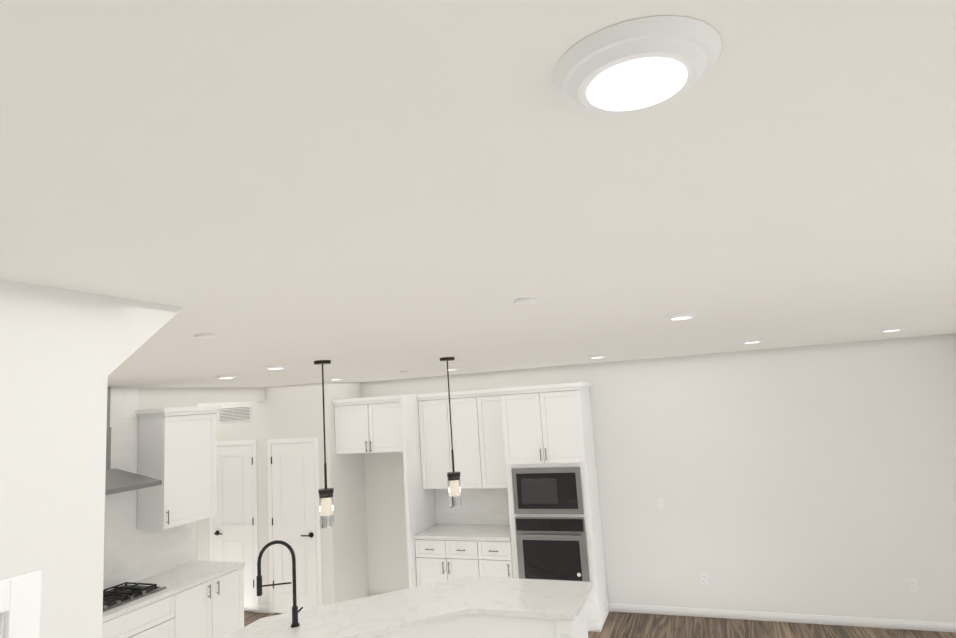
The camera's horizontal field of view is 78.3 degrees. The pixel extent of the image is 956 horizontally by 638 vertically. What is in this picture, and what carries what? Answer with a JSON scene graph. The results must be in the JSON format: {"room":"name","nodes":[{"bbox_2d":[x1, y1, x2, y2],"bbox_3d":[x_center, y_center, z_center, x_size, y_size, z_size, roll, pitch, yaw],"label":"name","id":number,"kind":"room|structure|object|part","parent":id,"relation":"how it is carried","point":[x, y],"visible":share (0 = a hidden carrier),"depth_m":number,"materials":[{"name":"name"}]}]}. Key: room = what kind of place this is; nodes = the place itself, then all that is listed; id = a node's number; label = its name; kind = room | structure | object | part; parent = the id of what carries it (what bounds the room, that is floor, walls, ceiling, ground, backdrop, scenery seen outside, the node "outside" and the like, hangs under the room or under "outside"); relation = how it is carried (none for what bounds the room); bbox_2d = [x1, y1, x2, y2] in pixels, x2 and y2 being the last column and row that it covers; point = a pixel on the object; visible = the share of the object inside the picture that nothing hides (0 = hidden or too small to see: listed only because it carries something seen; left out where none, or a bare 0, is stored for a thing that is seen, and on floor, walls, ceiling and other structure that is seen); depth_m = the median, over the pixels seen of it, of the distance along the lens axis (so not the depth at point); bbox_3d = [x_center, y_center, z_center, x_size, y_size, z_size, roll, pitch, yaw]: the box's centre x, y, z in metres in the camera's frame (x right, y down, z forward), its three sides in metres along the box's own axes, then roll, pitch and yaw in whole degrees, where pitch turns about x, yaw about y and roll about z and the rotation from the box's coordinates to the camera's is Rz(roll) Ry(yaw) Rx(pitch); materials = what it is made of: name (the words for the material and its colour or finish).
{"room":"kitchen","nodes":[
{"label":"kitchen","id":0,"kind":"room"},
{"bbox_2d":[0,279,108,637],"bbox_3d":[-1.192,1.244,0.802,0.120,2.770,1.315,-7,-8,20],"label":"wall","id":1,"kind":"structure","parent":0,"point":[53,379],"depth_m":1.41,"materials":[{"name":"paint"}]},
{"bbox_2d":[0,570,41,637],"bbox_3d":[-1.163,1.569,0.755,0.136,2.110,0.992,-7,-8,20],"label":"trim","id":2,"kind":"structure","parent":1,"relation":"attached to","point":[20,599],"depth_m":1.29,"materials":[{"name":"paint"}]},
{"bbox_2d":[108,296,183,374],"bbox_3d":[-3.386,0.340,2.574,5.230,0.215,0.245,-7,-8,20],"label":"soffit","id":3,"kind":"structure","parent":0,"point":[134,325],"depth_m":1.63,"materials":[{"name":"paint"}]},
{"bbox_2d":[136,387,264,559],"bbox_3d":[-3.393,2.063,5.689,0.120,2.770,3.780,-7,-8,20],"label":"wall","id":4,"kind":"structure","parent":0,"point":[152,398],"depth_m":6.48,"materials":[{"name":"paint"}]},
{"bbox_2d":[105,387,161,494],"bbox_3d":[-3.347,1.066,5.205,0.490,0.931,0.860,-7,-8,20],"label":"range hood","id":5,"kind":"object","parent":4,"relation":"attached to","point":[117,480],"visible":0.27,"depth_m":5.25,"materials":[{"name":"metal"}]},
{"bbox_2d":[103,388,196,590],"bbox_3d":[-3.524,1.554,5.303,0.008,1.849,2.460,-7,-8,20],"label":"backsplash","id":6,"kind":"structure","parent":4,"relation":"attached to","point":[132,553],"depth_m":5.69,"materials":[{"name":"tile"}]},
{"bbox_2d":[136,406,220,529],"bbox_3d":[-3.061,1.492,6.027,0.384,1.150,0.728,-7,-8,20],"label":"upper cabinet","id":7,"kind":"object","parent":4,"relation":"attached to","point":[177,451],"visible":1,"depth_m":5.82,"materials":[{"name":"paint"}]},
{"bbox_3d":[-2.974,1.901,5.625,0.033,0.130,0.010,-7,-8,20],"label":"handle","id":8,"kind":"part","parent":7,"relation":"part of","materials":[{"name":"silver metal"}]},
{"bbox_2d":[198,382,368,613],"bbox_3d":[-2.751,2.322,7.863,2.380,2.770,0.770,-7,-8,20],"label":"wall","id":9,"kind":"structure","parent":0,"point":[288,411],"depth_m":7.42,"materials":[{"name":"paint"}]},
{"bbox_2d":[214,445,253,610],"bbox_3d":[-3.152,2.664,7.524,0.648,2.028,0.068,-7,-8,20],"label":"pantry door","id":10,"kind":"structure","parent":9,"relation":"in","point":[233,531],"depth_m":7.57,"materials":[{"name":"paint"}]},
{"bbox_3d":[-3.351,2.771,7.581,0.146,0.062,0.058,-7,-8,20],"label":"handle","id":11,"kind":"part","parent":10,"relation":"part of","materials":[{"name":"black metal"}]},
{"bbox_2d":[210,440,258,612],"bbox_3d":[-3.148,2.642,7.555,0.768,2.105,0.015,-7,-8,20],"label":"door frame","id":12,"kind":"structure","parent":9,"relation":"attached to","point":[253,443],"depth_m":7.50,"materials":[{"name":"paint"}]},
{"bbox_2d":[218,405,251,421],"bbox_3d":[-3.205,1.252,7.735,0.550,0.190,0.013,-7,-8,20],"label":"air vent","id":13,"kind":"object","parent":9,"relation":"in","point":[237,413],"visible":0.98,"depth_m":7.72,"materials":[{"name":"white plastic"}]},
{"bbox_2d":[258,605,269,612],"bbox_3d":[-2.787,3.610,7.337,2.393,0.085,0.063,-7,-8,20],"label":"baseboard","id":14,"kind":"structure","parent":9,"relation":"attached to","point":[263,609],"depth_m":7.25,"materials":[{"name":"paint"}]},
{"bbox_2d":[271,443,317,613],"bbox_3d":[-2.277,2.563,7.204,0.648,2.028,0.068,-7,-8,20],"label":"pantry door","id":15,"kind":"structure","parent":9,"relation":"in","point":[293,500],"depth_m":7.23,"materials":[{"name":"paint"}]},
{"bbox_3d":[-2.071,2.623,7.114,0.146,0.062,0.058,-7,-8,20],"label":"handle","id":16,"kind":"part","parent":15,"relation":"part of","materials":[{"name":"black metal"}]},
{"bbox_2d":[267,437,322,613],"bbox_3d":[-2.265,2.540,7.233,0.768,2.105,0.015,-7,-8,20],"label":"door frame","id":17,"kind":"structure","parent":9,"relation":"attached to","point":[317,488],"depth_m":7.24,"materials":[{"name":"paint"}]},
{"bbox_2d":[0,0,955,387],"bbox_3d":[0.055,0.100,3.611,11.240,0.100,7.415,-7,-8,20],"label":"ceiling","id":18,"kind":"structure","parent":0,"point":[368,190],"depth_m":0.93,"materials":[{"name":"paint"}]},
{"bbox_2d":[194,333,215,338],"bbox_3d":[-1.131,0.071,2.432,0.080,0.012,0.079,-7,-8,20],"label":"ceiling sensor","id":19,"kind":"object","parent":18,"relation":"attached to","point":[204,336],"visible":1,"depth_m":2.41,"materials":[{"name":"white plastic"}]},
{"bbox_2d":[215,375,236,378],"bbox_3d":[-2.135,0.493,4.977,0.176,0.021,0.176,-7,-8,20],"label":"recessed light","id":20,"kind":"object","parent":18,"relation":"in","point":[226,376],"visible":1,"depth_m":4.92,"materials":[{"name":"white plastic"}]},
{"bbox_2d":[263,365,288,368],"bbox_3d":[-1.470,0.352,4.273,0.176,0.021,0.176,-7,-8,20],"label":"recessed light","id":21,"kind":"object","parent":18,"relation":"in","point":[275,366],"visible":1,"depth_m":4.22,"materials":[{"name":"white plastic"}]},
{"bbox_2d":[314,360,333,528],"bbox_3d":[-1.050,0.845,4.017,0.116,1.120,0.116,-7,-8,20],"label":"pendant light","id":22,"kind":"object","parent":18,"relation":"hanging from","point":[326,508],"visible":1,"depth_m":3.94,"materials":[{"name":"glass"}]},
{"bbox_3d":[-1.021,1.287,3.956,0.092,0.225,0.092,-7,-8,20],"label":"lamp shade","id":23,"kind":"part","parent":22,"relation":"part of","materials":[{"name":"clear glass"}]},
{"bbox_2d":[329,377,344,379],"bbox_3d":[-1.543,0.651,6.400,0.176,0.021,0.176,-7,-8,20],"label":"recessed light","id":24,"kind":"object","parent":18,"relation":"in","point":[337,378],"visible":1,"depth_m":6.35,"materials":[{"name":"white plastic"}]},
{"bbox_2d":[440,357,461,507],"bbox_3d":[-0.204,0.854,4.481,0.116,1.120,0.116,-7,-8,20],"label":"pendant light","id":25,"kind":"object","parent":18,"relation":"hanging from","point":[454,487],"visible":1,"depth_m":4.39,"materials":[{"name":"glass"}]},
{"bbox_3d":[-0.175,1.296,4.420,0.092,0.225,0.092,-7,-8,20],"label":"lamp shade","id":26,"kind":"part","parent":25,"relation":"part of","materials":[{"name":"clear glass"}]},
{"bbox_2d":[443,367,459,369],"bbox_3d":[-0.272,0.508,5.961,0.176,0.021,0.176,-7,-8,20],"label":"recessed light","id":27,"kind":"object","parent":18,"relation":"in","point":[453,368],"visible":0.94,"depth_m":5.90,"materials":[{"name":"white plastic"}]},
{"bbox_2d":[514,298,536,304],"bbox_3d":[0.168,-0.062,2.085,0.080,0.012,0.079,-7,-8,20],"label":"ceiling sensor","id":28,"kind":"object","parent":18,"relation":"attached to","point":[525,301],"visible":1,"depth_m":2.06,"materials":[{"name":"white plastic"}]},
{"bbox_2d":[588,355,605,357],"bbox_3d":[1.119,0.352,5.492,0.176,0.021,0.176,-7,-8,20],"label":"recessed light","id":29,"kind":"object","parent":18,"relation":"in","point":[597,356],"visible":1,"depth_m":5.43,"materials":[{"name":"white plastic"}]},
{"bbox_2d":[552,15,721,113],"bbox_3d":[0.168,-0.258,0.629,0.176,0.021,0.176,-7,-8,20],"label":"recessed light","id":30,"kind":"object","parent":18,"relation":"in","point":[637,65],"visible":1,"depth_m":0.59,"materials":[{"name":"white plastic"}]},
{"bbox_2d":[664,312,698,319],"bbox_3d":[0.964,-0.012,2.784,0.160,0.021,0.160,-7,-8,20],"label":"recessed light","id":31,"kind":"object","parent":18,"relation":"in","point":[680,316],"visible":1,"depth_m":2.74,"materials":[{"name":"white plastic"}]},
{"bbox_2d":[740,339,762,343],"bbox_3d":[2.242,0.184,4.806,0.176,0.021,0.176,-7,-8,20],"label":"recessed light","id":32,"kind":"object","parent":18,"relation":"in","point":[752,341],"visible":1,"depth_m":4.75,"materials":[{"name":"white plastic"}]},
{"bbox_2d":[878,327,904,331],"bbox_3d":[3.176,0.083,4.508,0.176,0.021,0.176,-7,-8,20],"label":"recessed light","id":33,"kind":"object","parent":18,"relation":"in","point":[891,329],"visible":1,"depth_m":4.46,"materials":[{"name":"white plastic"}]},
{"bbox_2d":[244,611,955,637],"bbox_3d":[0.239,2.937,3.219,11.240,0.100,7.415,-7,-8,20],"label":"floor","id":34,"kind":"structure","parent":0,"point":[627,625],"depth_m":5.88,"materials":[{"name":"brown wood"}]},
{"bbox_2d":[102,560,244,637],"bbox_3d":[-3.124,2.884,4.986,0.672,0.920,2.485,-7,-8,20],"label":"base cabinet","id":35,"kind":"object","parent":34,"relation":"on","point":[199,599],"visible":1,"depth_m":5.51,"materials":[{"name":"paint"}]},
{"bbox_2d":[103,582,165,611],"bbox_3d":[-3.227,2.406,5.007,0.500,0.043,0.900,-7,-8,20],"label":"cooktop","id":36,"kind":"object","parent":35,"relation":"in","point":[117,596],"visible":0.44,"depth_m":5.16,"materials":[{"name":"metal"}]},
{"bbox_2d":[400,394,435,587],"bbox_3d":[-0.696,2.197,7.118,0.040,2.550,0.724,-7,-8,20],"label":"panel","id":37,"kind":"object","parent":34,"relation":"on","point":[420,508],"visible":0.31,"depth_m":6.98,"materials":[{"name":"paint"}]},
{"bbox_2d":[414,524,513,586],"bbox_3d":[-0.063,2.941,6.836,1.167,0.920,0.647,-7,-8,20],"label":"base cabinet","id":38,"kind":"object","parent":34,"relation":"on","point":[445,552],"visible":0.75,"depth_m":6.64,"materials":[{"name":"paint"}]},
{"bbox_2d":[499,382,609,631],"bbox_3d":[0.862,2.020,6.572,0.934,2.550,0.680,-7,-8,20],"label":"tall cabinet","id":39,"kind":"object","parent":34,"relation":"on","point":[554,504],"visible":0.85,"depth_m":6.35,"materials":[{"name":"paint"}]},
{"bbox_2d":[511,466,583,514],"bbox_3d":[0.743,1.857,6.347,0.760,0.485,0.030,-7,-8,20],"label":"microwave","id":40,"kind":"object","parent":39,"relation":"in","point":[535,490],"depth_m":6.33,"materials":[{"name":"metal"}]},
{"bbox_3d":[0.760,2.228,6.275,0.130,1.660,0.033,-7,-8,20],"label":"handle","id":41,"kind":"part","parent":39,"relation":"part of","materials":[{"name":"silver metal"}]},
{"bbox_2d":[514,516,590,591],"bbox_3d":[0.775,2.492,6.232,0.760,0.735,0.086,-7,-8,20],"label":"oven","id":42,"kind":"object","parent":39,"relation":"in","point":[546,547],"depth_m":6.24,"materials":[{"name":"metal"}]},
{"bbox_2d":[568,592,589,637],"bbox_3d":[-0.528,2.589,3.930,2.208,0.880,2.338,-7,-8,20],"label":"kitchen island","id":43,"kind":"object","parent":34,"relation":"on","point":[579,630],"depth_m":4.46,"materials":[{"name":"paint"}]},
{"bbox_2d":[224,576,591,637],"bbox_3d":[-0.563,2.136,4.003,2.280,0.040,2.410,-7,-8,20],"label":"island countertop","id":44,"kind":"structure","parent":43,"relation":"on","point":[465,607],"depth_m":4.31,"materials":[{"name":"white stone"}]},
{"bbox_2d":[256,540,302,627],"bbox_3d":[-1.424,1.900,4.236,0.256,0.600,0.226,-7,-8,20],"label":"faucet","id":45,"kind":"object","parent":44,"relation":"on","point":[295,612],"visible":1,"depth_m":4.20,"materials":[{"name":"black metal"}]},
{"bbox_2d":[361,334,955,622],"bbox_3d":[1.431,1.904,6.807,11.240,2.770,0.120,-7,-8,20],"label":"wall","id":46,"kind":"structure","parent":0,"point":[816,480],"depth_m":6.16,"materials":[{"name":"paint"}]},
{"bbox_2d":[332,395,402,453],"bbox_3d":[-1.224,1.324,7.436,0.971,0.670,0.688,-7,-8,20],"label":"upper cabinet","id":47,"kind":"object","parent":46,"relation":"attached to","point":[369,425],"visible":0.81,"depth_m":7.15,"materials":[{"name":"paint"}]},
{"bbox_3d":[-1.322,1.542,7.098,0.070,0.130,0.033,-7,-8,20],"label":"handle","id":48,"kind":"part","parent":47,"relation":"part of","materials":[{"name":"silver metal"}]},
{"bbox_2d":[416,388,506,488],"bbox_3d":[-0.114,1.457,7.167,1.167,1.150,0.384,-7,-8,20],"label":"upper cabinet","id":49,"kind":"object","parent":46,"relation":"attached to","point":[478,438],"visible":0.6,"depth_m":7.03,"materials":[{"name":"paint"}]},
{"bbox_2d":[435,488,509,524],"bbox_3d":[0.007,2.273,7.235,1.170,0.500,0.008,-7,-8,20],"label":"backsplash","id":50,"kind":"structure","parent":46,"relation":"attached to","point":[484,506],"depth_m":7.24,"materials":[{"name":"tile"}]},
{"bbox_2d":[657,498,663,508],"bbox_3d":[2.021,2.040,6.499,0.072,0.116,0.008,-7,-8,20],"label":"light switch","id":51,"kind":"object","parent":46,"relation":"attached to","point":[660,503],"visible":1,"depth_m":6.50,"materials":[{"name":"white plastic"}]},
{"bbox_2d":[700,573,707,583],"bbox_3d":[2.414,2.772,6.267,0.072,0.116,0.008,-7,-8,20],"label":"electrical outlet","id":52,"kind":"object","parent":46,"relation":"attached to","point":[704,578],"visible":1,"depth_m":6.26,"materials":[{"name":"white plastic"}]},
{"bbox_2d":[609,603,955,632],"bbox_3d":[3.163,3.031,5.952,3.625,0.085,0.013,-7,-8,20],"label":"baseboard","id":53,"kind":"structure","parent":46,"relation":"attached to","point":[827,620],"depth_m":5.95,"materials":[{"name":"paint"}]},
{"bbox_2d":[908,579,918,591],"bbox_3d":[4.171,2.552,5.627,0.072,0.116,0.008,-7,-8,20],"label":"electrical outlet","id":54,"kind":"object","parent":46,"relation":"attached to","point":[913,585],"visible":1,"depth_m":5.62,"materials":[{"name":"white plastic"}]}
]}

